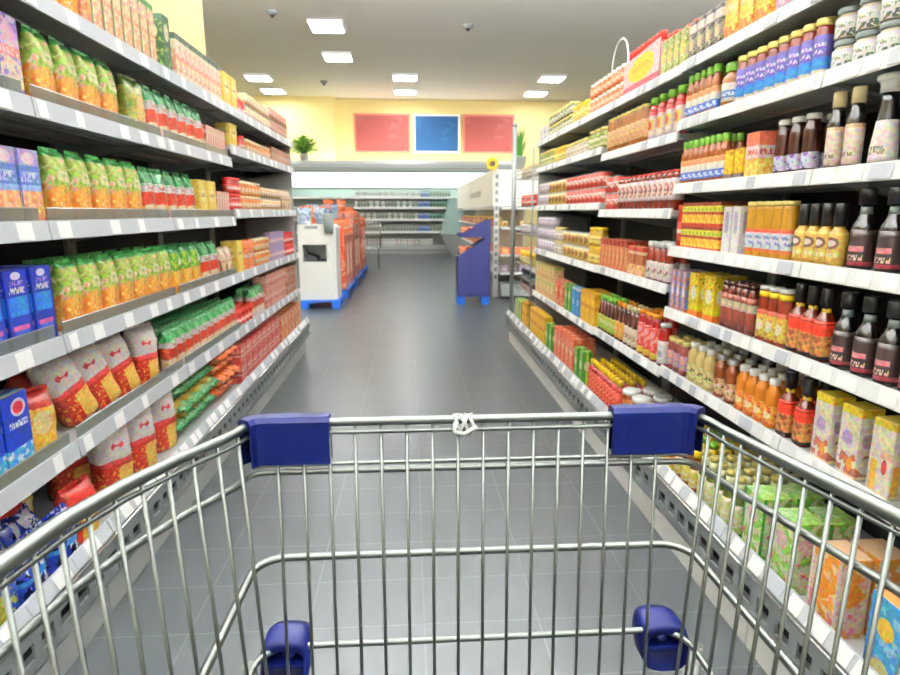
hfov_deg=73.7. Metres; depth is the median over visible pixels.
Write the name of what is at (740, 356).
bottle
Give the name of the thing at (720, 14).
pack
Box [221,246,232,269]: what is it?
bag
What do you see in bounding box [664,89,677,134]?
ketchup bottle
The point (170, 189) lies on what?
bag
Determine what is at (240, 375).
pack
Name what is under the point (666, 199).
bottle
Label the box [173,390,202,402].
bag
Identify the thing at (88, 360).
bag
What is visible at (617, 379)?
bottle
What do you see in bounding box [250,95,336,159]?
wall pier
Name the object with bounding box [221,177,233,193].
jar
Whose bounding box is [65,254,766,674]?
floor
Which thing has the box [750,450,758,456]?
oil bottle
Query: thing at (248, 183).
jar
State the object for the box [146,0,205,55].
wall column
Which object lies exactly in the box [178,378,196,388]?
bag
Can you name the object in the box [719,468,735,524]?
oil bottle
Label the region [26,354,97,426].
bag
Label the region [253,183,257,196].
jar
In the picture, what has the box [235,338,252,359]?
pack
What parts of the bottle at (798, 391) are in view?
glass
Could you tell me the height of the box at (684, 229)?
0.088 m
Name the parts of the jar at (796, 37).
glass, lid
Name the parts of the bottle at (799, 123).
lid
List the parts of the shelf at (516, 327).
post, bumper rail, price rail, kick panel, wire shelf, wire shelf, wire shelf, wire shelf, wire shelf, post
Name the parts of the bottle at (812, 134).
lid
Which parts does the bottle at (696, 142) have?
lid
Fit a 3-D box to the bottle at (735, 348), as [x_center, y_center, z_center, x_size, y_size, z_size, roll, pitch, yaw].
[1.098,0.105,2.324,0.050,0.155,0.049,10,15,40]
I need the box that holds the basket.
[365,222,380,248]
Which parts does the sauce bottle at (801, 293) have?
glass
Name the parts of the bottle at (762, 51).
glass, lid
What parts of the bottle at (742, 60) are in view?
lid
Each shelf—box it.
[0,0,210,611]
[0,74,118,674]
[71,63,259,485]
[160,103,289,414]
[208,127,309,377]
[293,197,447,198]
[294,207,493,208]
[294,219,442,220]
[295,231,439,232]
[456,236,485,237]
[505,123,537,362]
[522,128,623,390]
[544,106,675,433]
[576,63,771,511]
[635,0,899,645]
[740,45,899,674]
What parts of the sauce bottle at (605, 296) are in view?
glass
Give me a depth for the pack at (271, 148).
4.84 m
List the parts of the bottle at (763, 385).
lid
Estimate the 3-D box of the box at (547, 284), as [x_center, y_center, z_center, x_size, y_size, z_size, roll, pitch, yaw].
[0.822,-0.377,4.811,0.080,0.130,0.110,-1,12,-5]
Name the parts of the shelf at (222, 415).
panel, shelf, shelf, price rail, price rail, price rail, price rail, price rail, kick panel, price rail, bumper rail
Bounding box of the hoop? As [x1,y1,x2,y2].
[611,38,628,71]
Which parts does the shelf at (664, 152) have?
bumper rail, price rail, kick panel, price rail, price rail, price rail, price rail, price rail, shelf, shelf, shelf, shelf, shelf, panel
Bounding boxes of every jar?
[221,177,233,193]
[229,194,234,209]
[232,178,236,193]
[233,194,237,208]
[235,178,239,193]
[235,308,245,323]
[236,310,241,325]
[237,98,240,110]
[237,136,244,148]
[237,194,240,208]
[238,306,248,320]
[239,181,243,195]
[240,101,244,113]
[240,196,244,208]
[242,304,252,318]
[243,139,248,150]
[243,181,247,195]
[244,196,248,208]
[247,182,250,195]
[248,140,251,151]
[248,196,251,208]
[250,183,254,196]
[250,239,257,252]
[251,141,254,152]
[251,197,254,208]
[252,238,260,251]
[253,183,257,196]
[254,143,257,153]
[254,197,257,208]
[254,252,257,265]
[256,184,260,196]
[257,197,260,208]
[257,252,260,264]
[258,237,265,249]
[259,238,262,250]
[260,251,263,263]
[263,250,266,262]
[264,237,268,249]
[266,250,269,261]
[531,254,535,266]
[533,194,537,205]
[534,164,538,174]
[540,153,543,166]
[543,152,545,165]
[545,151,548,164]
[548,150,551,163]
[551,148,556,162]
[554,112,557,122]
[554,149,557,161]
[554,240,558,253]
[555,227,559,240]
[557,110,560,121]
[557,147,559,160]
[558,241,563,254]
[559,146,562,160]
[559,227,568,240]
[560,108,563,119]
[562,145,566,159]
[563,106,566,117]
[565,116,568,126]
[566,103,569,116]
[566,145,569,157]
[568,114,572,124]
[569,101,579,113]
[569,143,573,156]
[572,142,576,155]
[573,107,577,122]
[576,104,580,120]
[576,140,580,154]
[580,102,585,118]
[580,139,584,152]
[583,137,589,151]
[584,99,590,116]
[588,246,595,263]
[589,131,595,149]
[589,227,601,245]
[590,85,594,99]
[590,100,593,112]
[593,98,597,111]
[594,82,598,97]
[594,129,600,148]
[594,247,599,264]
[595,228,607,246]
[597,95,602,108]
[598,79,602,95]
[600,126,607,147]
[601,93,606,106]
[602,76,607,92]
[606,73,611,89]
[606,90,610,104]
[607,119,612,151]
[610,87,615,101]
[611,70,616,87]
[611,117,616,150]
[615,67,621,84]
[615,84,620,99]
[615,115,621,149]
[619,81,623,96]
[620,63,626,81]
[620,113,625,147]
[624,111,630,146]
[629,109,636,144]
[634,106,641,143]
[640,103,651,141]
[667,335,679,368]
[672,338,685,372]
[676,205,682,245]
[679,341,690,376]
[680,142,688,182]
[683,335,693,340]
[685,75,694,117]
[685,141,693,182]
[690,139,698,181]
[690,338,700,341]
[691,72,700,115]
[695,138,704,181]
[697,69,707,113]
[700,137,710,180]
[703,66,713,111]
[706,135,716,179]
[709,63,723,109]
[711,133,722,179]
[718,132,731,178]
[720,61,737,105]
[722,67,726,77]
[731,134,736,148]
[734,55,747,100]
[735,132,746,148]
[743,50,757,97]
[743,202,756,254]
[751,201,765,255]
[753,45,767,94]
[760,201,773,256]
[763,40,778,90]
[768,201,783,258]
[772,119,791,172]
[774,35,790,87]
[777,201,800,259]
[785,29,802,83]
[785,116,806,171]
[797,23,816,79]
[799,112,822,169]
[810,16,837,74]
[818,116,826,167]
[819,113,831,167]
[830,37,855,67]
[833,4,859,41]
[851,28,879,60]
[855,0,881,32]
[875,18,899,52]
[879,0,899,23]
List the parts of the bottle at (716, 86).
lid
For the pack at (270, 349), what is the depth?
4.57 m
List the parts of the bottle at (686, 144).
lid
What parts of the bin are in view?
slot handle, panel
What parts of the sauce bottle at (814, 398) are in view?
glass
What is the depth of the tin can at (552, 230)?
4.64 m
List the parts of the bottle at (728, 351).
lid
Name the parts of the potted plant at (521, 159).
pot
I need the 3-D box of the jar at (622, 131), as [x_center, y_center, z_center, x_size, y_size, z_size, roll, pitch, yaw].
[0.913,-1.063,3.104,0.060,0.180,0.061,-3,12,-15]
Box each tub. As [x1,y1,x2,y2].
[214,122,236,145]
[498,282,531,295]
[622,387,641,403]
[632,394,651,403]
[643,387,662,402]
[653,394,673,402]
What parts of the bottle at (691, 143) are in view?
lid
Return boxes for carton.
[515,298,524,316]
[517,299,526,318]
[519,301,521,321]
[740,485,791,560]
[770,508,823,594]
[782,484,824,509]
[806,540,874,638]
[807,506,855,541]
[810,390,855,463]
[835,401,885,480]
[850,538,899,635]
[863,589,899,674]
[865,415,899,500]
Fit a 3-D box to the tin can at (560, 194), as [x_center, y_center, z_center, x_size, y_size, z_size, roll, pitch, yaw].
[0.840,-1.022,4.427,0.082,0.090,0.082,-1,12,-5]
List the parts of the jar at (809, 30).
glass, lid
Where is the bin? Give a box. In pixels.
[297,224,341,299]
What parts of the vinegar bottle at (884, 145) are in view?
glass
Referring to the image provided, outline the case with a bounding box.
[291,160,517,253]
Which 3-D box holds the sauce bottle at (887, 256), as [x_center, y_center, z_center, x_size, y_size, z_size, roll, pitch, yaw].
[1.030,-0.248,1.394,0.054,0.200,0.054,6,13,28]
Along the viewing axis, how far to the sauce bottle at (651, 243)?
2.77 m
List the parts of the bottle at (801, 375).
lid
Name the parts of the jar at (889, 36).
lid, glass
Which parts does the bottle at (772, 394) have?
lid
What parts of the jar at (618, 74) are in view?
glass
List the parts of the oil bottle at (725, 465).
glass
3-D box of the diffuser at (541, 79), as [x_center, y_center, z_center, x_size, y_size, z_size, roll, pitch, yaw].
[2.802,-7.166,16.605,0.620,0.030,0.620,-1,12,-4]
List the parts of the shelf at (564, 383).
bumper rail, price rail, kick panel, price rail, price rail, price rail, price rail, price rail, shelf, shelf, shelf, panel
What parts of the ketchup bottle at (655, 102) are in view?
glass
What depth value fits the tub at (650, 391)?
2.99 m
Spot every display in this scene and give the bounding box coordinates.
[314,222,352,288]
[338,213,360,277]
[359,219,365,269]
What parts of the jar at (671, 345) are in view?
glass, lid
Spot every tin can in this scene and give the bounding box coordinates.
[237,92,247,105]
[244,106,247,114]
[247,95,250,107]
[250,97,253,109]
[253,99,256,111]
[256,101,259,113]
[259,103,261,115]
[260,187,263,198]
[260,199,264,208]
[264,106,271,119]
[264,107,266,118]
[266,188,268,198]
[503,221,507,226]
[532,225,536,234]
[539,184,542,194]
[539,195,541,204]
[540,239,542,249]
[542,183,545,194]
[542,195,544,204]
[543,228,545,238]
[545,183,548,193]
[545,194,548,204]
[545,228,548,239]
[545,240,547,250]
[546,217,548,227]
[548,194,551,204]
[548,240,550,251]
[549,182,551,193]
[549,217,551,228]
[551,217,561,228]
[551,229,555,240]
[551,241,554,252]
[552,181,555,192]
[552,193,554,204]
[555,180,558,192]
[555,193,558,203]
[558,193,561,203]
[559,180,562,192]
[562,179,566,191]
[562,192,565,203]
[563,231,566,243]
[563,244,566,256]
[566,178,569,191]
[566,192,569,203]
[567,231,571,243]
[567,244,570,256]
[569,191,572,203]
[570,177,573,190]
[570,245,574,258]
[571,231,580,244]
[573,176,576,190]
[573,191,576,203]
[574,246,578,259]
[575,232,580,245]
[576,190,580,202]
[577,176,580,189]
[579,232,589,246]
[579,247,583,260]
[580,190,584,202]
[581,175,584,189]
[583,248,589,261]
[584,189,588,202]
[584,233,589,247]
[585,174,589,188]
[588,188,593,202]
[589,173,593,188]
[593,172,598,187]
[593,188,604,203]
[598,171,613,186]
[598,187,605,202]
[605,194,611,208]
[606,177,612,193]
[611,193,617,208]
[612,176,628,192]
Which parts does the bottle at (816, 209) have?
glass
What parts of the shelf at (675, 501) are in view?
bumper rail, kick panel, price rail, price rail, price rail, price rail, price rail, shelf, price rail, price rail, shelf, shelf, shelf, panel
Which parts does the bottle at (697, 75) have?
lid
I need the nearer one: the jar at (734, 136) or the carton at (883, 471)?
the carton at (883, 471)
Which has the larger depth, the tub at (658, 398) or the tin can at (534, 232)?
the tin can at (534, 232)
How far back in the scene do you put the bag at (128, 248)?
2.58 m
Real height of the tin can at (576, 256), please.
0.090 m
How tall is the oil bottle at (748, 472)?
0.215 m
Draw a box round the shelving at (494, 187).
[457,169,537,296]
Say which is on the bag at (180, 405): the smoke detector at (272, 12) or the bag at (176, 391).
the bag at (176, 391)
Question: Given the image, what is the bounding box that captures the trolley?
[365,222,380,268]
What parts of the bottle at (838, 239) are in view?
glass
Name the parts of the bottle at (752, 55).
glass, lid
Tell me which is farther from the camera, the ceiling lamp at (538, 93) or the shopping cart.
the ceiling lamp at (538, 93)
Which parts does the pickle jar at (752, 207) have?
lid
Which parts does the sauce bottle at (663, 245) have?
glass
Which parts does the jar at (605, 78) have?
glass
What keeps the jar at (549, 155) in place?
on the shelf at (576, 221)
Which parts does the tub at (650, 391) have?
lid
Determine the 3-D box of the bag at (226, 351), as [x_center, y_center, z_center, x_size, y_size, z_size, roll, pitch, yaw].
[-1.398,0.092,3.539,0.200,0.063,0.112,0,12,2]
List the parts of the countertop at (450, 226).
slanted glass, glass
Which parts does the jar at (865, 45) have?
glass, lid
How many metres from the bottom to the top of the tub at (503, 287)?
0.180 m
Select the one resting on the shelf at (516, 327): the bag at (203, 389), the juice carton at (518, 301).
the juice carton at (518, 301)
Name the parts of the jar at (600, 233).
lid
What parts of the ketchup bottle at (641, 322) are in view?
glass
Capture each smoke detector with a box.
[266,9,276,17]
[463,23,472,30]
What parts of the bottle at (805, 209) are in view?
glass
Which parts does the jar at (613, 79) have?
glass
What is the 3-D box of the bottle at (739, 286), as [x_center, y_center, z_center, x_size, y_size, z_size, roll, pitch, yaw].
[0.981,-0.103,2.039,0.036,0.165,0.036,-9,15,-36]
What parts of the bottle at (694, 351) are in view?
lid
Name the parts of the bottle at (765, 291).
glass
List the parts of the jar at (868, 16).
lid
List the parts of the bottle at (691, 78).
lid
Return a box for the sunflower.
[486,157,498,169]
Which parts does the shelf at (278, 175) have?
panel, shelf, shelf, panel, price rail, price rail, price rail, price rail, price rail, kick panel, price rail, bumper rail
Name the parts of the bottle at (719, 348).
lid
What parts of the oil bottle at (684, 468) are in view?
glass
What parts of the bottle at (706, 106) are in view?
lid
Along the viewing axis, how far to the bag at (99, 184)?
2.15 m
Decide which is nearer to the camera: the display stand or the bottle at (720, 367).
the bottle at (720, 367)
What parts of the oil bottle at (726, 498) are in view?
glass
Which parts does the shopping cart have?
panel, panel, frame, frame, panel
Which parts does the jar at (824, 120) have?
glass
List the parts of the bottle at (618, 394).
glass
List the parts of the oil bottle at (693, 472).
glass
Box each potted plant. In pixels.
[290,135,317,159]
[511,125,529,168]
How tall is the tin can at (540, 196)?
0.090 m
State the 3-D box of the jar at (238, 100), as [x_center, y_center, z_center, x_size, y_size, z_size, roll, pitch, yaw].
[-1.416,-1.519,3.953,0.070,0.100,0.071,2,12,9]
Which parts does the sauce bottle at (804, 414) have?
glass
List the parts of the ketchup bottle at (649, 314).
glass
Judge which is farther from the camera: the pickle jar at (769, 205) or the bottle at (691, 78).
the bottle at (691, 78)
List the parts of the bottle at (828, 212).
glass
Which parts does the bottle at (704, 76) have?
lid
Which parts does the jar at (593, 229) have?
glass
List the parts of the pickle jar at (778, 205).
lid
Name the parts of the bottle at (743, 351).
lid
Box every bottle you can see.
[522,268,526,287]
[524,269,528,288]
[525,270,529,289]
[527,271,532,291]
[531,273,535,294]
[588,358,595,388]
[590,360,597,391]
[593,363,600,394]
[596,365,603,397]
[598,294,605,328]
[599,367,606,400]
[600,295,608,330]
[602,370,609,403]
[604,296,611,332]
[605,372,612,406]
[607,298,614,334]
[608,375,616,407]
[610,299,618,336]
[611,377,619,403]
[614,301,622,339]
[615,380,623,403]
[617,178,623,208]
[618,303,627,341]
[619,372,624,379]
[621,177,627,208]
[622,375,627,387]
[623,305,632,344]
[624,377,631,387]
[625,177,631,208]
[627,307,636,346]
[629,176,636,208]
[629,380,634,386]
[631,308,639,349]
[633,175,640,208]
[633,374,638,384]
[635,377,642,387]
[636,308,649,353]
[638,174,645,208]
[639,380,646,394]
[642,174,650,208]
[642,311,656,357]
[645,241,654,278]
[647,173,655,208]
[648,97,659,139]
[649,314,663,361]
[651,241,660,280]
[652,172,661,208]
[654,308,663,313]
[656,93,668,136]
[657,242,669,282]
[657,323,672,365]
[658,171,666,207]
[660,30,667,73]
[660,311,667,322]
[663,170,672,207]
[663,243,675,283]
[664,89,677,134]
[666,456,674,470]
[667,318,678,335]
[669,169,684,209]
[673,456,682,477]
[674,84,688,132]
[678,257,689,269]
[680,454,692,484]
[686,341,699,380]
[688,445,702,492]
[694,345,707,385]
[696,448,711,500]
[702,349,717,390]
[702,435,709,454]
[704,455,718,507]
[707,341,715,348]
[709,429,716,448]
[709,441,718,454]
[711,461,728,515]
[712,353,728,396]
[715,345,723,359]
[718,448,727,461]
[719,280,732,326]
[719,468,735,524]
[722,341,730,347]
[723,348,732,364]
[723,358,739,403]
[725,281,738,328]
[725,441,733,453]
[726,454,736,468]
[728,475,746,536]
[730,344,739,357]
[731,283,745,331]
[731,439,739,454]
[734,353,744,370]
[734,364,751,410]
[735,461,745,475]
[737,284,751,333]
[739,348,748,363]
[743,368,760,416]
[743,455,752,467]
[743,467,754,485]
[744,286,759,336]
[746,358,756,367]
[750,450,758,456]
[751,353,760,367]
[751,460,757,474]
[752,372,770,421]
[753,475,764,484]
[755,285,775,340]
[758,363,769,372]
[761,467,771,484]
[762,377,782,428]
[763,358,773,367]
[764,287,785,344]
[768,368,779,377]
[769,460,778,473]
[770,474,778,486]
[774,289,795,348]
[775,369,799,437]
[776,363,786,371]
[778,372,785,392]
[778,467,788,483]
[785,283,809,352]
[785,378,801,397]
[788,474,799,483]
[791,204,811,261]
[791,376,816,447]
[796,285,822,357]
[799,372,805,389]
[799,375,818,405]
[802,204,823,262]
[809,288,836,362]
[813,203,835,264]
[816,380,820,393]
[822,91,847,167]
[823,382,836,389]
[825,203,849,266]
[829,291,859,369]
[841,86,867,165]
[846,188,878,269]
[850,295,882,377]
[867,71,899,162]
[872,299,899,386]
[873,186,899,273]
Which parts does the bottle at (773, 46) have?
lid, glass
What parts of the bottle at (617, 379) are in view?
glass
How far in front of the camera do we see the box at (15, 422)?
1.68 m
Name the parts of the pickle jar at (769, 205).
lid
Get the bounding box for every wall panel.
[354,113,409,152]
[413,114,459,152]
[463,114,514,153]
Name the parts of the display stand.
panel, panel, panel, panel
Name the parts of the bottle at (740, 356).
lid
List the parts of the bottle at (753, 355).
lid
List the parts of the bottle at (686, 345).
lid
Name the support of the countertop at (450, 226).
on the floor
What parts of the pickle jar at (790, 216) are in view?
lid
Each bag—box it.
[0,501,21,519]
[4,371,33,388]
[18,22,55,95]
[22,258,52,273]
[22,494,32,511]
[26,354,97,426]
[26,383,57,451]
[37,146,71,220]
[46,255,70,267]
[46,453,90,501]
[48,35,78,99]
[50,258,84,330]
[53,473,98,544]
[58,0,78,14]
[63,150,91,207]
[66,343,120,410]
[68,253,85,263]
[70,47,100,106]
[75,255,102,313]
[84,154,110,207]
[86,251,102,260]
[87,424,133,491]
[92,57,117,112]
[93,332,140,397]
[94,253,119,308]
[102,158,127,207]
[104,249,116,256]
[111,251,134,302]
[115,73,145,122]
[119,161,141,208]
[120,247,129,253]
[123,322,158,385]
[125,249,148,298]
[126,406,156,472]
[132,246,143,250]
[136,166,156,208]
[140,83,158,126]
[140,247,160,293]
[146,317,157,324]
[148,168,168,213]
[150,390,176,453]
[151,89,168,136]
[152,246,171,289]
[152,325,160,368]
[153,321,165,334]
[155,314,165,321]
[157,325,178,370]
[158,244,168,248]
[161,170,177,217]
[162,317,174,325]
[163,94,178,133]
[164,311,173,318]
[166,245,182,293]
[168,242,178,248]
[170,321,187,364]
[171,172,186,208]
[171,307,181,314]
[171,385,187,397]
[172,99,187,136]
[172,314,181,321]
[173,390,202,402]
[173,398,193,413]
[176,409,199,420]
[176,418,190,431]
[177,244,191,282]
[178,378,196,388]
[179,310,189,318]
[179,317,194,353]
[180,305,188,311]
[181,103,196,139]
[181,174,195,208]
[186,242,200,280]
[186,302,194,308]
[187,307,196,314]
[187,313,201,349]
[187,382,211,394]
[188,371,206,380]
[189,107,203,141]
[190,401,207,411]
[193,299,200,305]
[194,304,202,311]
[195,310,208,344]
[196,242,211,277]
[197,364,213,373]
[197,375,218,386]
[199,393,215,403]
[200,297,206,302]
[201,302,208,308]
[202,307,214,340]
[205,241,219,273]
[206,299,214,305]
[206,364,222,375]
[207,353,226,364]
[208,388,224,396]
[209,304,220,336]
[209,374,228,386]
[212,369,234,376]
[212,383,230,389]
[213,297,219,303]
[213,360,228,366]
[215,301,226,332]
[216,247,226,271]
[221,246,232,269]
[221,299,231,328]
[221,349,232,355]
[222,355,234,361]
[222,364,239,371]
[224,377,235,383]
[226,296,236,325]
[227,344,238,350]
[233,287,245,305]
[241,285,246,297]
[242,239,249,269]
[245,286,256,316]
[246,238,253,267]
[252,285,260,313]
[256,283,264,311]
[278,189,283,209]
[281,190,286,209]
[283,190,288,209]
[286,191,290,209]
[296,207,311,223]
[300,206,313,223]
[305,204,317,218]
[316,207,329,223]
[321,204,333,213]
[334,219,345,234]
[336,200,342,210]
[342,211,352,213]
[345,219,347,233]
[347,219,349,232]
[460,246,466,253]
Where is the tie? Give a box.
[452,413,477,436]
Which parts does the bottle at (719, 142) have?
lid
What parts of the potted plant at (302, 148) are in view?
stem, pot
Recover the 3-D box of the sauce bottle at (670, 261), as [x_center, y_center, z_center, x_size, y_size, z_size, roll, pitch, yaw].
[0.949,-0.318,2.587,0.048,0.175,0.048,-2,12,-11]
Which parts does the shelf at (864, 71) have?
kick panel, bumper rail, price rail, price rail, price rail, shelf, price rail, price rail, shelf, price rail, shelf, shelf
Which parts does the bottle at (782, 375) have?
lid, glass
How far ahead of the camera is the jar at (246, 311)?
4.07 m
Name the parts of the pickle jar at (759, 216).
lid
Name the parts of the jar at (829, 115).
glass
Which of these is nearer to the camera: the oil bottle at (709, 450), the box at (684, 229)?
the oil bottle at (709, 450)
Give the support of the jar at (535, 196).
on the shelf at (516, 327)
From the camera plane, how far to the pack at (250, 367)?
4.00 m
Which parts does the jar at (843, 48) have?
glass, lid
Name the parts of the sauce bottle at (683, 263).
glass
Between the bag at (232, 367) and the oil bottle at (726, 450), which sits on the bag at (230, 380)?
the bag at (232, 367)
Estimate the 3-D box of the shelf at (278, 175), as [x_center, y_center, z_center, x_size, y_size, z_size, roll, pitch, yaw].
[-1.645,-0.734,5.255,0.606,1.985,1.014,-1,12,-4]
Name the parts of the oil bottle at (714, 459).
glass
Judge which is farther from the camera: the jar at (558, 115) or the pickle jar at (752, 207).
the jar at (558, 115)
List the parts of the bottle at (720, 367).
lid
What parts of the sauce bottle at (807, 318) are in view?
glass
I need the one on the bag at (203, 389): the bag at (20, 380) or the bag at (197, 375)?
the bag at (197, 375)
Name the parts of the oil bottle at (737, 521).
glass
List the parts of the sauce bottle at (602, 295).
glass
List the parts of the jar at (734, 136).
lid, glass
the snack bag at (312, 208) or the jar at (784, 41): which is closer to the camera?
the jar at (784, 41)
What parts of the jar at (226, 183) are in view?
lid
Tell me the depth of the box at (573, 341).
3.96 m
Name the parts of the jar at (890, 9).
glass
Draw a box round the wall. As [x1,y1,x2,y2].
[335,100,580,246]
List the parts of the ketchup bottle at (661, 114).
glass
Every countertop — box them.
[440,197,470,255]
[440,234,470,255]
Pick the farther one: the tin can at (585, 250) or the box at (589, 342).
the box at (589, 342)
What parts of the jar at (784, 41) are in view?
lid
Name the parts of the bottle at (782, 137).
lid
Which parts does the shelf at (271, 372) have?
panel, shelf, shelf, price rail, price rail, price rail, shelf, price rail, price rail, kick panel, price rail, bumper rail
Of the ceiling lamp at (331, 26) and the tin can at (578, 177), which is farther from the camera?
the ceiling lamp at (331, 26)
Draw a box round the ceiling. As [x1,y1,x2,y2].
[202,0,726,100]
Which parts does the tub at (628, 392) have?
glass, lid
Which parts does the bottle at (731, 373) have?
lid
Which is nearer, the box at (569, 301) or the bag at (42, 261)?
the bag at (42, 261)
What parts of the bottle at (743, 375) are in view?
lid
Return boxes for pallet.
[301,295,343,308]
[342,280,355,297]
[353,271,362,285]
[361,265,367,276]
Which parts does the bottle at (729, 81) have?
lid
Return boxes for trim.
[334,98,584,102]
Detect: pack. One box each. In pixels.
[0,503,38,547]
[0,551,19,625]
[2,528,49,605]
[32,502,79,575]
[202,125,208,143]
[208,126,211,144]
[211,127,213,145]
[213,128,216,146]
[215,129,218,146]
[216,191,219,209]
[218,130,220,147]
[219,191,222,209]
[220,131,223,148]
[222,132,225,149]
[222,192,224,209]
[224,192,227,209]
[226,192,229,209]
[228,342,246,364]
[231,361,247,383]
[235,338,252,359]
[242,334,257,353]
[247,330,262,349]
[247,355,253,374]
[252,274,268,292]
[252,326,267,344]
[253,351,258,368]
[258,322,271,340]
[258,346,263,363]
[261,272,274,289]
[262,319,275,336]
[263,291,269,308]
[263,342,267,358]
[264,146,273,159]
[266,271,278,286]
[267,316,279,332]
[268,269,282,284]
[268,338,272,354]
[269,288,273,305]
[271,315,283,329]
[272,312,287,326]
[272,334,276,349]
[273,267,286,281]
[274,148,276,160]
[274,286,279,302]
[276,149,278,161]
[276,309,290,322]
[276,331,280,345]
[279,284,282,299]
[280,306,294,319]
[280,327,284,341]
[282,266,290,279]
[282,282,285,297]
[284,265,292,278]
[284,304,297,316]
[285,280,289,294]
[285,325,288,337]
[286,264,295,276]
[287,302,299,313]
[288,322,291,333]
[289,279,291,292]
[291,278,293,291]
[291,318,294,330]
[295,315,297,327]
[298,313,300,324]
[500,247,508,253]
[518,247,525,253]
[660,39,668,74]
[666,35,674,71]
[673,31,680,67]
[679,26,689,64]
[687,272,712,317]
[688,20,697,57]
[696,14,706,53]
[701,275,729,323]
[704,9,715,49]
[707,272,729,275]
[713,2,726,44]
[721,207,733,252]
[723,275,747,280]
[729,207,747,253]
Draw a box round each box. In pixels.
[0,11,24,93]
[0,145,20,206]
[0,265,24,268]
[0,268,33,338]
[0,293,6,340]
[0,388,34,469]
[0,424,7,474]
[11,265,57,336]
[13,148,45,220]
[78,0,102,28]
[100,0,113,35]
[110,0,122,40]
[119,0,132,46]
[128,0,140,51]
[136,0,149,56]
[144,0,156,60]
[153,13,172,70]
[169,32,182,76]
[179,36,187,79]
[184,40,192,82]
[190,44,197,85]
[190,179,207,208]
[195,48,201,87]
[199,51,205,89]
[204,55,209,92]
[206,181,216,209]
[208,58,214,95]
[212,61,217,97]
[216,64,221,99]
[220,70,230,104]
[220,240,243,272]
[229,76,237,108]
[263,233,272,246]
[265,232,275,245]
[268,246,273,260]
[273,231,281,243]
[273,246,275,259]
[502,265,506,271]
[522,300,528,323]
[524,302,533,327]
[530,306,538,331]
[532,308,541,333]
[534,310,544,336]
[536,261,547,277]
[536,276,538,292]
[537,312,547,338]
[539,263,550,278]
[539,278,542,293]
[539,314,549,340]
[540,128,543,140]
[541,316,552,344]
[542,280,545,296]
[543,126,549,138]
[543,264,553,280]
[545,322,554,347]
[546,265,559,282]
[546,282,549,298]
[548,325,553,351]
[550,267,563,284]
[550,284,554,301]
[553,325,566,355]
[555,278,566,304]
[557,328,569,359]
[559,280,572,307]
[561,331,573,362]
[564,283,574,309]
[564,334,578,366]
[565,325,577,328]
[567,284,579,312]
[568,337,582,371]
[569,328,581,331]
[571,286,583,314]
[573,331,585,334]
[573,346,586,376]
[575,288,586,317]
[577,334,590,337]
[578,350,591,386]
[580,288,594,320]
[582,337,595,357]
[584,291,599,323]
[589,293,601,326]
[597,290,610,292]
[600,238,603,265]
[603,238,613,266]
[607,239,611,267]
[610,239,621,268]
[614,240,618,269]
[618,240,628,270]
[622,241,635,272]
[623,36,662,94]
[627,246,645,274]
[635,247,648,277]
[636,241,647,246]
[669,269,684,308]
[674,270,689,309]
[679,271,693,312]
[680,226,688,246]
[682,203,689,225]
[687,226,700,247]
[689,203,697,225]
[694,227,702,248]
[696,203,705,226]
[702,227,711,249]
[704,202,713,226]
[710,227,722,251]
[712,202,734,226]
[723,149,734,178]
[724,0,740,38]
[733,147,745,176]
[735,202,748,206]
[738,0,755,30]
[744,131,777,175]
[754,0,775,21]
[775,0,792,9]
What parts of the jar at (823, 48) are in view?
lid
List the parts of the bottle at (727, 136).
lid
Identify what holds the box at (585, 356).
on the shelf at (564, 383)
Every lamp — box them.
[243,73,273,81]
[259,87,286,93]
[307,19,345,33]
[322,51,353,61]
[392,73,416,80]
[394,88,415,94]
[408,173,484,173]
[523,90,548,96]
[537,74,566,82]
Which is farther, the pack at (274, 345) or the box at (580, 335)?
the pack at (274, 345)
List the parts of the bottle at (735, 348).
lid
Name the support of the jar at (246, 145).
on the shelf at (271, 372)
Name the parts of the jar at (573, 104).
glass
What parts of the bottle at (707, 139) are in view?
lid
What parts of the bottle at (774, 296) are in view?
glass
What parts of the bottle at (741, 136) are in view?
glass, lid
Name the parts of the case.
valance trim, panel, canopy trim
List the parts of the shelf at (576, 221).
bumper rail, price rail, kick panel, price rail, price rail, price rail, price rail, price rail, panel, shelf, shelf, panel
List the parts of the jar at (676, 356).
glass, lid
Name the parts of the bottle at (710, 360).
lid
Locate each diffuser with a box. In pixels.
[245,76,271,80]
[262,90,283,92]
[309,23,343,31]
[324,55,351,60]
[393,76,415,79]
[395,91,414,93]
[525,92,545,95]
[539,77,562,81]
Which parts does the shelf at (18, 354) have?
price rail, price rail, price rail, price rail, price rail, bumper rail, kick panel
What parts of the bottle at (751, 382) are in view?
lid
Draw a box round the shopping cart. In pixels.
[0,403,899,674]
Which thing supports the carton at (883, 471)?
on the shelf at (864, 71)
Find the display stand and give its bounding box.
[456,219,490,304]
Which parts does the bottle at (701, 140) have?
lid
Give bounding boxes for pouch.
[322,209,333,232]
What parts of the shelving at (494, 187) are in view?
shelf, shelf, shelf, shelf, panel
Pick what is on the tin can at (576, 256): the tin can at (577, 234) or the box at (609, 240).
the tin can at (577, 234)
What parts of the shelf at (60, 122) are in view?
panel, shelf, shelf, price rail, price rail, shelf, price rail, price rail, price rail, price rail, kick panel, bumper rail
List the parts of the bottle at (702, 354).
lid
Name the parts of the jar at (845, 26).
lid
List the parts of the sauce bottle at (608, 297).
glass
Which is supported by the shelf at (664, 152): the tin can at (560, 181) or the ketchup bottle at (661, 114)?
the ketchup bottle at (661, 114)
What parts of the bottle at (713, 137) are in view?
lid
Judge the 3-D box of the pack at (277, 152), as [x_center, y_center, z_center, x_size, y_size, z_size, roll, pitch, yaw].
[-1.486,-1.525,5.056,0.070,0.120,0.085,-1,12,-5]

